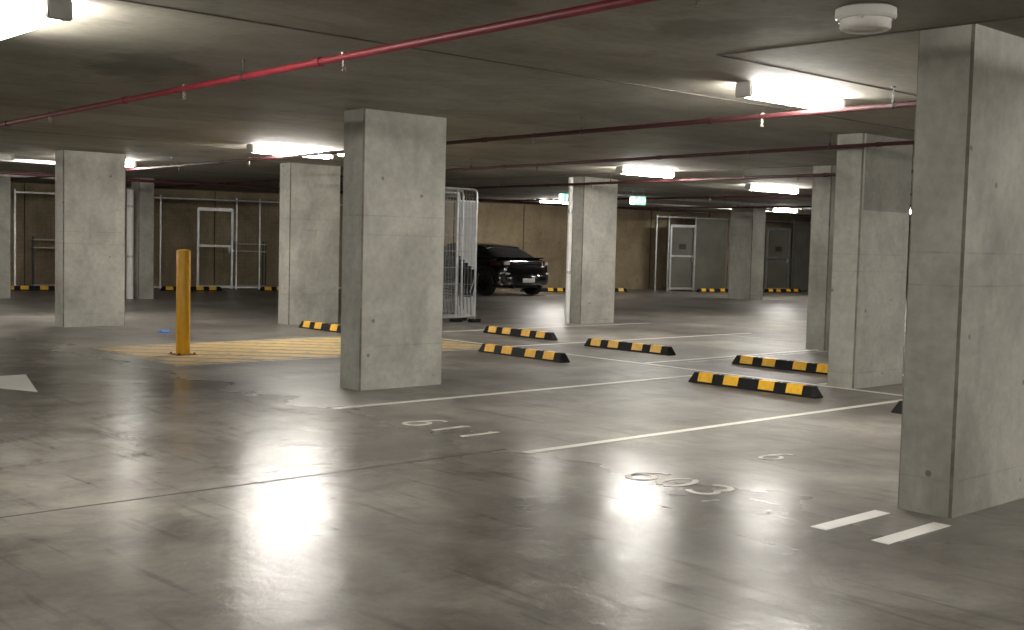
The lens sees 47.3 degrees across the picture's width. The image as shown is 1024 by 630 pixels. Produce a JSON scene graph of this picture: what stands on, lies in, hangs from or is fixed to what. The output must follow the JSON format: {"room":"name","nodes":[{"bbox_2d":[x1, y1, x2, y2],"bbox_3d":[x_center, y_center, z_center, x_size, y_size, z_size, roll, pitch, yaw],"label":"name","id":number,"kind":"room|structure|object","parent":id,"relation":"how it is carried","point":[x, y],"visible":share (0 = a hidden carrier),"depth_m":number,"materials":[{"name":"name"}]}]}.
{"room":"parking garage","nodes":[
{"label":"parking garage","id":0,"kind":"room"},
{"bbox_2d":[11,182,910,289],"bbox_3d":[-0.770,-2.142,36.203,70.000,2.647,0.220,0,4,-28],"label":"wall","id":1,"kind":"structure","parent":0,"point":[540,231],"depth_m":32.71,"materials":[{"name":"brown concrete"}]},
{"bbox_2d":[0,287,1023,629],"bbox_3d":[6.282,0.329,22.069,57.000,0.203,42.000,-2,5,-42],"label":"floor","id":2,"kind":"structure","parent":0,"point":[236,483],"depth_m":6.77,"materials":[{"name":"concrete"}]},
{"bbox_2d":[0,176,10,297],"bbox_3d":[-11.064,-1.675,24.466,1.000,2.647,0.350,-2,5,-42],"label":"concrete column","id":3,"kind":"structure","parent":2,"relation":"on","point":[5,182],"depth_m":24.60,"materials":[{"name":"grey concrete"}]},
{"bbox_2d":[11,286,54,290],"bbox_3d":[-11.538,-0.652,28.281,1.570,0.113,0.148,0,4,-28],"label":"wheel stop","id":4,"kind":"object","parent":2,"relation":"on","point":[25,288],"visible":0.52,"depth_m":28.22,"materials":[{"name":"rubber"}]},
{"bbox_2d":[14,189,54,285],"bbox_3d":[-11.086,-1.874,29.288,2.565,2.450,0.040,0,4,-28],"label":"fence","id":5,"kind":"object","parent":2,"relation":"on","point":[15,191],"depth_m":28.73,"materials":[{"name":"metal"}]},
{"bbox_2d":[32,236,53,285],"bbox_3d":[-11.677,-1.330,29.579,0.850,1.300,0.300,0,4,-28],"label":"storage shelf","id":6,"kind":"object","parent":2,"relation":"on","point":[33,239],"visible":0.46,"depth_m":29.38,"materials":[{"name":"grey metal"}]},
{"bbox_2d":[55,150,125,326],"bbox_3d":[-6.459,-1.157,17.914,0.970,2.647,0.330,-2,5,-42],"label":"concrete column","id":7,"kind":"structure","parent":2,"relation":"on","point":[89,186],"depth_m":17.74,"materials":[{"name":"grey concrete"}]},
{"bbox_2d":[126,189,133,298],"bbox_3d":[-8.377,-1.555,25.637,0.162,2.397,0.162,-2,5,-42],"label":"downpipe","id":8,"kind":"object","parent":2,"relation":"on","point":[130,192],"visible":1,"depth_m":25.58,"materials":[{"name":"white plastic"}]},
{"bbox_2d":[131,178,153,298],"bbox_3d":[-8.173,-1.689,25.853,0.360,2.647,0.400,-2,5,-42],"label":"concrete column","id":9,"kind":"structure","parent":2,"relation":"on","point":[143,272],"depth_m":25.70,"materials":[{"name":"grey concrete"}]},
{"bbox_2d":[157,329,169,332],"bbox_3d":[-5.074,0.234,17.037,0.192,0.046,0.158,-2,5,-42],"label":"rag","id":10,"kind":"object","parent":2,"relation":"on","point":[163,330],"visible":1,"depth_m":16.99,"materials":[{"name":"blue fabric"}]},
{"bbox_2d":[168,249,196,355],"bbox_3d":[-3.922,-0.154,13.943,0.250,1.259,0.250,-2,5,-42],"label":"bollard","id":11,"kind":"object","parent":2,"relation":"on","point":[183,256],"visible":1,"depth_m":13.88,"materials":[{"name":"metal"}]},
{"bbox_2d":[160,286,222,290],"bbox_3d":[-8.239,-0.680,30.062,1.570,0.113,0.148,0,4,-28],"label":"wheel stop","id":12,"kind":"object","parent":2,"relation":"on","point":[164,288],"visible":0.92,"depth_m":30.09,"materials":[{"name":"rubber"}]},
{"bbox_2d":[154,195,342,289],"bbox_3d":[-6.837,-1.908,31.551,5.935,2.450,0.096,0,4,-28],"label":"fence","id":13,"kind":"object","parent":2,"relation":"on","point":[199,209],"depth_m":31.10,"materials":[{"name":"metal"}]},
{"bbox_2d":[233,241,265,288],"bbox_3d":[-7.189,-1.368,32.002,0.850,1.300,0.300,0,4,-28],"label":"storage shelf","id":14,"kind":"object","parent":2,"relation":"on","point":[262,244],"visible":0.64,"depth_m":31.95,"materials":[{"name":"grey metal"}]},
{"bbox_2d":[259,287,278,290],"bbox_3d":[-5.986,-0.699,31.278,1.570,0.113,0.148,0,4,-28],"label":"wheel stop","id":15,"kind":"object","parent":2,"relation":"on","point":[261,288],"visible":0.31,"depth_m":30.97,"materials":[{"name":"rubber"}]},
{"bbox_2d":[278,163,340,324],"bbox_3d":[-3.389,-1.183,19.572,0.980,2.647,0.340,-2,5,-42],"label":"concrete column","id":16,"kind":"structure","parent":2,"relation":"on","point":[309,218],"depth_m":19.37,"materials":[{"name":"grey concrete"}]},
{"bbox_2d":[299,321,340,332],"bbox_3d":[-2.827,0.192,18.097,0.148,0.113,1.570,-2,5,-42],"label":"wheel stop","id":17,"kind":"object","parent":2,"relation":"on","point":[320,326],"visible":0.63,"depth_m":18.17,"materials":[{"name":"rubber"}]},
{"bbox_2d":[340,108,446,390],"bbox_3d":[-1.153,-0.626,11.425,1.000,2.647,0.340,-2,5,-42],"label":"concrete column","id":18,"kind":"structure","parent":2,"relation":"on","point":[394,168],"depth_m":11.21,"materials":[{"name":"grey concrete"}]},
{"bbox_2d":[443,191,460,313],"bbox_3d":[-1.744,-1.144,21.800,2.170,2.378,0.120,-2,5,-42],"label":"fence panel","id":19,"kind":"object","parent":2,"relation":"on","point":[445,310],"visible":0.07,"depth_m":22.27,"materials":[{"name":"metal"}]},
{"bbox_2d":[443,189,461,321],"bbox_3d":[-1.698,-1.044,20.194,2.170,2.378,0.120,-2,5,-42],"label":"fence panel","id":20,"kind":"object","parent":2,"relation":"on","point":[458,194],"visible":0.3,"depth_m":20.80,"materials":[{"name":"metal"}]},
{"bbox_2d":[443,190,466,320],"bbox_3d":[-1.624,-1.065,20.558,2.170,2.378,0.120,-2,5,-42],"label":"fence panel","id":21,"kind":"object","parent":2,"relation":"on","point":[463,196],"visible":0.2,"depth_m":21.14,"materials":[{"name":"metal"}]},
{"bbox_2d":[443,273,478,297],"bbox_3d":[-0.992,-0.364,21.807,0.596,0.858,0.516,-2,5,-42],"label":"chair","id":22,"kind":"object","parent":2,"relation":"on","point":[477,274],"visible":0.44,"depth_m":21.79,"materials":[{"name":"black plastic"}]},
{"bbox_2d":[447,269,473,315],"bbox_3d":[-1.058,-0.424,21.741,0.596,0.858,0.516,-2,5,-42],"label":"chair","id":23,"kind":"object","parent":22,"relation":"on","point":[472,270],"visible":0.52,"depth_m":21.73,"materials":[{"name":"black plastic"}]},
{"bbox_2d":[447,266,470,312],"bbox_3d":[-1.124,-0.483,21.675,0.596,0.858,0.516,-2,5,-42],"label":"chair","id":24,"kind":"object","parent":23,"relation":"on","point":[468,267],"visible":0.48,"depth_m":21.66,"materials":[{"name":"black plastic"}]},
{"bbox_2d":[443,263,467,309],"bbox_3d":[-1.191,-0.543,21.610,0.596,0.858,0.516,-2,5,-42],"label":"chair","id":25,"kind":"object","parent":24,"relation":"on","point":[465,265],"visible":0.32,"depth_m":21.58,"materials":[{"name":"black plastic"}]},
{"bbox_2d":[444,259,464,305],"bbox_3d":[-1.257,-0.603,21.544,0.596,0.858,0.516,-2,5,-42],"label":"chair","id":26,"kind":"object","parent":25,"relation":"on","point":[447,281],"visible":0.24,"depth_m":21.54,"materials":[{"name":"black plastic"}]},
{"bbox_2d":[443,255,460,283],"bbox_3d":[-1.324,-0.663,21.478,0.596,0.858,0.516,-2,5,-42],"label":"chair","id":27,"kind":"object","parent":26,"relation":"on","point":[448,277],"visible":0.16,"depth_m":21.56,"materials":[{"name":"black plastic"}]},
{"bbox_2d":[442,187,480,321],"bbox_3d":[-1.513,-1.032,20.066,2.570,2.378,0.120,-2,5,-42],"label":"fence panel","id":28,"kind":"object","parent":2,"relation":"on","point":[474,319],"visible":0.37,"depth_m":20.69,"materials":[{"name":"metal"}]},
{"bbox_2d":[444,242,548,294],"bbox_3d":[-1.181,-1.371,33.398,2.278,1.433,4.900,-2,5,-42],"label":"car","id":29,"kind":"object","parent":2,"relation":"on","point":[499,265],"visible":0.53,"depth_m":31.64,"materials":[{"name":"black paint"}]},
{"bbox_2d":[490,261,512,265],"bbox_3d":[-0.272,-1.382,31.246,0.618,0.112,0.175,1,4,-2],"label":"tail light","id":30,"kind":"object","parent":29,"relation":"attached to","point":[492,263],"depth_m":31.20,"materials":[{"name":"red plastic"}]},
{"bbox_2d":[483,326,557,339],"bbox_3d":[0.112,0.271,17.995,0.148,0.113,1.570,-2,5,-42],"label":"wheel stop","id":31,"kind":"object","parent":2,"relation":"on","point":[544,335],"visible":1,"depth_m":17.89,"materials":[{"name":"rubber"}]},
{"bbox_2d":[478,343,569,362],"bbox_3d":[0.132,0.472,14.744,0.148,0.113,1.570,-2,5,-42],"label":"wheel stop","id":32,"kind":"object","parent":2,"relation":"on","point":[552,356],"visible":1,"depth_m":14.63,"materials":[{"name":"rubber"}]},
{"bbox_2d":[520,288,565,291],"bbox_3d":[0.957,-0.757,35.026,1.570,0.113,0.148,0,4,-28],"label":"wheel stop","id":33,"kind":"object","parent":2,"relation":"on","point":[543,289],"visible":0.61,"depth_m":35.09,"materials":[{"name":"rubber"}]},
{"bbox_2d":[569,177,617,323],"bbox_3d":[1.484,-1.177,21.443,0.900,2.647,0.330,-2,5,-42],"label":"concrete column","id":34,"kind":"structure","parent":2,"relation":"on","point":[594,216],"depth_m":21.23,"materials":[{"name":"grey concrete"}]},
{"bbox_2d":[565,177,573,322],"bbox_3d":[1.036,-1.167,21.177,0.111,2.637,0.102,-2,5,-42],"label":"downpipe","id":35,"kind":"object","parent":34,"relation":"attached to","point":[570,188],"visible":1,"depth_m":21.14,"materials":[{"name":"white plastic"}]},
{"bbox_2d":[614,288,627,291],"bbox_3d":[2.893,-0.773,36.071,1.570,0.113,0.148,0,4,-28],"label":"wheel stop","id":36,"kind":"object","parent":2,"relation":"on","point":[616,289],"visible":0.39,"depth_m":36.26,"materials":[{"name":"rubber"}]},
{"bbox_2d":[584,338,675,355],"bbox_3d":[1.599,0.429,16.029,0.148,0.113,1.570,-2,5,-43],"label":"wheel stop","id":37,"kind":"object","parent":2,"relation":"on","point":[591,342],"visible":1,"depth_m":15.93,"materials":[{"name":"rubber"}]},
{"bbox_2d":[696,288,727,291],"bbox_3d":[6.677,-0.805,38.113,1.570,0.113,0.148,0,4,-28],"label":"wheel stop","id":38,"kind":"object","parent":2,"relation":"on","point":[700,289],"visible":0.73,"depth_m":37.95,"materials":[{"name":"rubber"}]},
{"bbox_2d":[654,215,810,290],"bbox_3d":[8.829,-2.040,40.021,9.518,2.450,0.120,0,4,-28],"label":"fence","id":39,"kind":"object","parent":2,"relation":"on","point":[707,262],"depth_m":38.99,"materials":[{"name":"metal"}]},
{"bbox_2d":[728,205,765,299],"bbox_3d":[6.679,-1.774,33.227,0.620,2.647,0.760,-2,5,-42],"label":"concrete column","id":40,"kind":"structure","parent":2,"relation":"on","point":[747,233],"depth_m":32.98,"materials":[{"name":"grey concrete"}]},
{"bbox_2d":[688,372,822,398],"bbox_3d":[2.457,0.703,11.921,0.148,0.113,1.570,-2,5,-42],"label":"wheel stop","id":41,"kind":"object","parent":2,"relation":"on","point":[762,385],"visible":1,"depth_m":11.82,"materials":[{"name":"black rubber"}]},
{"bbox_2d":[732,355,827,374],"bbox_3d":[3.303,0.597,13.989,0.148,0.113,1.570,-2,5,-42],"label":"wheel stop","id":42,"kind":"object","parent":2,"relation":"on","point":[800,366],"visible":0.74,"depth_m":13.99,"materials":[{"name":"rubber"}]},
{"bbox_2d":[764,289,800,291],"bbox_3d":[9.141,-0.826,39.443,1.570,0.113,0.148,0,4,-28],"label":"wheel stop","id":43,"kind":"object","parent":2,"relation":"on","point":[765,290],"visible":0.98,"depth_m":39.36,"materials":[{"name":"rubber"}]},
{"bbox_2d":[806,165,835,350],"bbox_3d":[4.778,-0.831,17.146,1.000,2.647,0.320,-2,5,-42],"label":"concrete column","id":44,"kind":"structure","parent":2,"relation":"on","point":[823,188],"depth_m":16.79,"materials":[{"name":"grey concrete"}]},
{"bbox_2d":[827,133,912,388],"bbox_3d":[3.845,-0.570,12.538,1.000,2.647,0.323,-2,5,-42],"label":"concrete column","id":45,"kind":"structure","parent":2,"relation":"on","point":[873,184],"depth_m":12.28,"materials":[{"name":"grey concrete"}]},
{"bbox_2d":[891,401,901,413],"bbox_3d":[3.971,0.864,9.925,0.148,0.113,1.570,-2,5,-42],"label":"wheel stop","id":46,"kind":"object","parent":2,"relation":"on","point":[897,409],"visible":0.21,"depth_m":10.42,"materials":[{"name":"rubber"}]},
{"bbox_2d":[897,24,1023,518],"bbox_3d":[2.665,-0.239,6.695,1.000,2.647,0.320,-2,5,-42],"label":"concrete column","id":47,"kind":"structure","parent":2,"relation":"on","point":[962,441],"depth_m":6.39,"materials":[{"name":"grey concrete"}]},
{"bbox_2d":[0,0,1023,220],"bbox_3d":[6.353,-2.558,21.891,57.000,0.304,42.000,-2,5,-42],"label":"ceiling","id":48,"kind":"structure","parent":0,"point":[660,61],"depth_m":8.90,"materials":[{"name":"grey concrete"}]},
{"bbox_2d":[0,152,14,160],"bbox_3d":[-8.369,-2.484,18.070,1.282,0.112,0.144,-2,5,-42],"label":"fluorescent light","id":49,"kind":"object","parent":48,"relation":"attached to","point":[3,156],"visible":1,"depth_m":18.39,"materials":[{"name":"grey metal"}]},
{"bbox_2d":[0,154,10,159],"bbox_3d":[-8.370,-2.471,18.071,1.170,0.086,0.144,-2,5,-42],"label":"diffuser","id":50,"kind":"object","parent":49,"relation":"attached to","point":[2,156],"depth_m":18.37,"materials":[{"name":"white plastic"}]},
{"bbox_2d":[0,159,54,164],"bbox_3d":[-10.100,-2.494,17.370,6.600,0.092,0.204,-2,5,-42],"label":"fluorescent light","id":51,"kind":"object","parent":48,"relation":"hanging from","point":[15,160],"visible":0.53,"depth_m":19.26,"materials":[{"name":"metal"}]},
{"bbox_2d":[0,171,54,178],"bbox_3d":[-10.134,-2.912,24.296,1.282,0.112,0.144,-2,5,-42],"label":"cable tray","id":52,"kind":"object","parent":48,"relation":"attached to","point":[11,171],"visible":0.3,"depth_m":24.20,"materials":[{"name":"grey metal"}]},
{"bbox_2d":[0,174,53,178],"bbox_3d":[-10.135,-2.899,24.296,1.170,0.086,0.144,-2,5,-42],"label":"pipe","id":53,"kind":"object","parent":52,"relation":"attached to","point":[0,174],"depth_m":24.17,"materials":[{"name":"metal"}]},
{"bbox_2d":[0,0,72,39],"bbox_3d":[-2.779,-1.636,6.553,0.144,0.112,1.282,-2,5,-42],"label":"fluorescent light","id":54,"kind":"object","parent":48,"relation":"attached to","point":[36,14],"visible":1,"depth_m":6.23,"materials":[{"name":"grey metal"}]},
{"bbox_2d":[126,160,135,167],"bbox_3d":[-6.797,-2.513,19.166,1.282,0.112,0.144,-2,5,-42],"label":"fluorescent light","id":55,"kind":"object","parent":48,"relation":"attached to","point":[129,163],"visible":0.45,"depth_m":19.49,"materials":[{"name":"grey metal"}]},
{"bbox_2d":[126,162,132,166],"bbox_3d":[-6.798,-2.500,19.167,1.170,0.086,0.144,-2,5,-42],"label":"diffuser","id":56,"kind":"object","parent":55,"relation":"attached to","point":[128,164],"depth_m":19.48,"materials":[{"name":"white plastic"}]},
{"bbox_2d":[247,144,332,158],"bbox_3d":[-3.001,-2.215,15.861,1.282,0.112,0.144,-2,5,-42],"label":"fluorescent light","id":57,"kind":"object","parent":48,"relation":"attached to","point":[251,148],"visible":0.76,"depth_m":15.69,"materials":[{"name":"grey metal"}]},
{"bbox_2d":[0,0,700,126],"bbox_3d":[-3.268,-1.799,9.739,0.072,0.203,36.000,-2,5,-40],"label":"pipe","id":58,"kind":"object","parent":48,"relation":"hanging from","point":[605,5],"visible":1,"depth_m":6.80,"materials":[{"name":"red metal"}]},
{"bbox_2d":[0,171,705,213],"bbox_3d":[-3.276,-2.766,25.761,24.000,0.243,0.077,-2,5,-42],"label":"pipe","id":59,"kind":"object","parent":48,"relation":"hanging from","point":[1,172],"visible":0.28,"depth_m":23.81,"materials":[{"name":"red metal"}]},
{"bbox_2d":[11,86,915,180],"bbox_3d":[-0.193,-1.865,12.198,0.061,0.221,35.500,-1,5,-40],"label":"pipe","id":60,"kind":"object","parent":48,"relation":"hanging from","point":[893,104],"visible":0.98,"depth_m":10.65,"materials":[{"name":"red metal"}]},
{"bbox_2d":[154,134,913,188],"bbox_3d":[2.026,-1.911,13.836,0.072,0.220,35.000,-1,4,-38],"label":"pipe","id":61,"kind":"object","parent":48,"relation":"hanging from","point":[876,144],"visible":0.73,"depth_m":13.89,"materials":[{"name":"red metal"}]},
{"bbox_2d":[536,201,567,203],"bbox_3d":[1.161,-3.116,32.166,1.282,0.112,0.144,-2,5,-42],"label":"fluorescent light","id":62,"kind":"object","parent":48,"relation":"attached to","point":[536,201],"visible":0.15,"depth_m":32.05,"materials":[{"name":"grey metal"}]},
{"bbox_2d":[559,192,567,201],"bbox_3d":[1.264,-2.733,27.017,0.365,0.237,0.066,1,4,-2],"label":"exit sign","id":63,"kind":"object","parent":48,"relation":"hanging from","point":[563,197],"visible":0.51,"depth_m":26.99,"materials":[{"name":"white plastic"}]},
{"bbox_2d":[340,170,912,193],"bbox_3d":[5.008,-1.962,15.884,0.083,0.222,34.000,-1,4,-38],"label":"pipe","id":64,"kind":"object","parent":48,"relation":"hanging from","point":[819,174],"visible":0.61,"depth_m":19.00,"materials":[{"name":"red metal"}]},
{"bbox_2d":[630,191,645,204],"bbox_3d":[2.802,-2.599,26.019,0.365,0.307,0.066,1,4,-2],"label":"exit sign","id":65,"kind":"object","parent":48,"relation":"hanging from","point":[634,200],"visible":1,"depth_m":26.00,"materials":[{"name":"white plastic"}]},
{"bbox_2d":[616,166,674,177],"bbox_3d":[2.112,-2.245,18.418,1.282,0.112,0.144,-2,5,-42],"label":"fluorescent light","id":66,"kind":"object","parent":48,"relation":"attached to","point":[619,169],"visible":1,"depth_m":18.31,"materials":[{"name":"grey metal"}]},
{"bbox_2d":[479,193,911,201],"bbox_3d":[9.707,-2.082,19.567,0.056,0.202,33.000,-2,5,-42],"label":"pipe","id":67,"kind":"object","parent":48,"relation":"hanging from","point":[788,195],"visible":0.41,"depth_m":25.58,"materials":[{"name":"red metal"}]},
{"bbox_2d":[617,201,810,214],"bbox_3d":[7.370,-3.137,34.857,14.000,0.092,0.204,-2,5,-42],"label":"cable tray","id":68,"kind":"object","parent":48,"relation":"hanging from","point":[627,202],"visible":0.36,"depth_m":32.43,"materials":[{"name":"metal"}]},
{"bbox_2d":[617,192,910,215],"bbox_3d":[7.376,-2.908,31.148,15.000,0.092,0.204,-2,5,-42],"label":"cable tray","id":69,"kind":"object","parent":48,"relation":"hanging from","point":[621,194],"visible":0.36,"depth_m":28.93,"materials":[{"name":"metal"}]},
{"bbox_2d":[632,204,910,210],"bbox_3d":[13.736,-2.166,22.567,0.061,0.204,32.000,-2,5,-42],"label":"pipe","id":70,"kind":"object","parent":48,"relation":"hanging from","point":[737,206],"visible":0.45,"depth_m":31.06,"materials":[{"name":"red metal"}]},
{"bbox_2d":[745,184,798,193],"bbox_3d":[5.018,-2.425,22.513,1.612,0.112,0.144,-2,5,-42],"label":"fluorescent light","id":71,"kind":"object","parent":48,"relation":"attached to","point":[755,187],"visible":1,"depth_m":22.40,"materials":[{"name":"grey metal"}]},
{"bbox_2d":[752,186,797,193],"bbox_3d":[5.018,-2.412,22.514,1.500,0.086,0.144,-2,5,-42],"label":"diffuser","id":72,"kind":"object","parent":71,"relation":"attached to","point":[779,189],"depth_m":22.49,"materials":[{"name":"white plastic"}]},
{"bbox_2d":[769,208,797,212],"bbox_3d":[7.983,-3.080,34.336,1.282,0.112,0.144,-2,5,-42],"label":"fluorescent light","id":73,"kind":"object","parent":48,"relation":"attached to","point":[770,209],"visible":0.83,"depth_m":34.24,"materials":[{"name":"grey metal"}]},
{"bbox_2d":[735,81,844,113],"bbox_3d":[2.150,-1.662,8.956,1.282,0.112,0.144,-2,5,-42],"label":"fluorescent light","id":74,"kind":"object","parent":48,"relation":"attached to","point":[746,89],"visible":0.84,"depth_m":8.80,"materials":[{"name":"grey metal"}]},
{"bbox_2d":[747,85,842,108],"bbox_3d":[2.150,-1.649,8.956,1.170,0.086,0.144,-2,5,-42],"label":"diffuser","id":75,"kind":"object","parent":74,"relation":"attached to","point":[769,93],"depth_m":8.87,"materials":[{"name":"white plastic"}]},
{"bbox_2d":[835,2,896,33],"bbox_3d":[1.766,-1.479,5.836,0.300,0.112,0.300,-2,5,-42],"label":"ceiling speaker","id":76,"kind":"object","parent":48,"relation":"attached to","point":[864,17],"visible":1,"depth_m":5.74,"materials":[{"name":"white plastic"}]},
{"bbox_2d":[839,15,891,33],"bbox_3d":[1.765,-1.449,5.838,0.250,0.052,0.250,-2,5,-42],"label":"grille","id":77,"kind":"object","parent":76,"relation":"attached to","point":[850,24],"depth_m":5.76,"materials":[{"name":"white plastic"}]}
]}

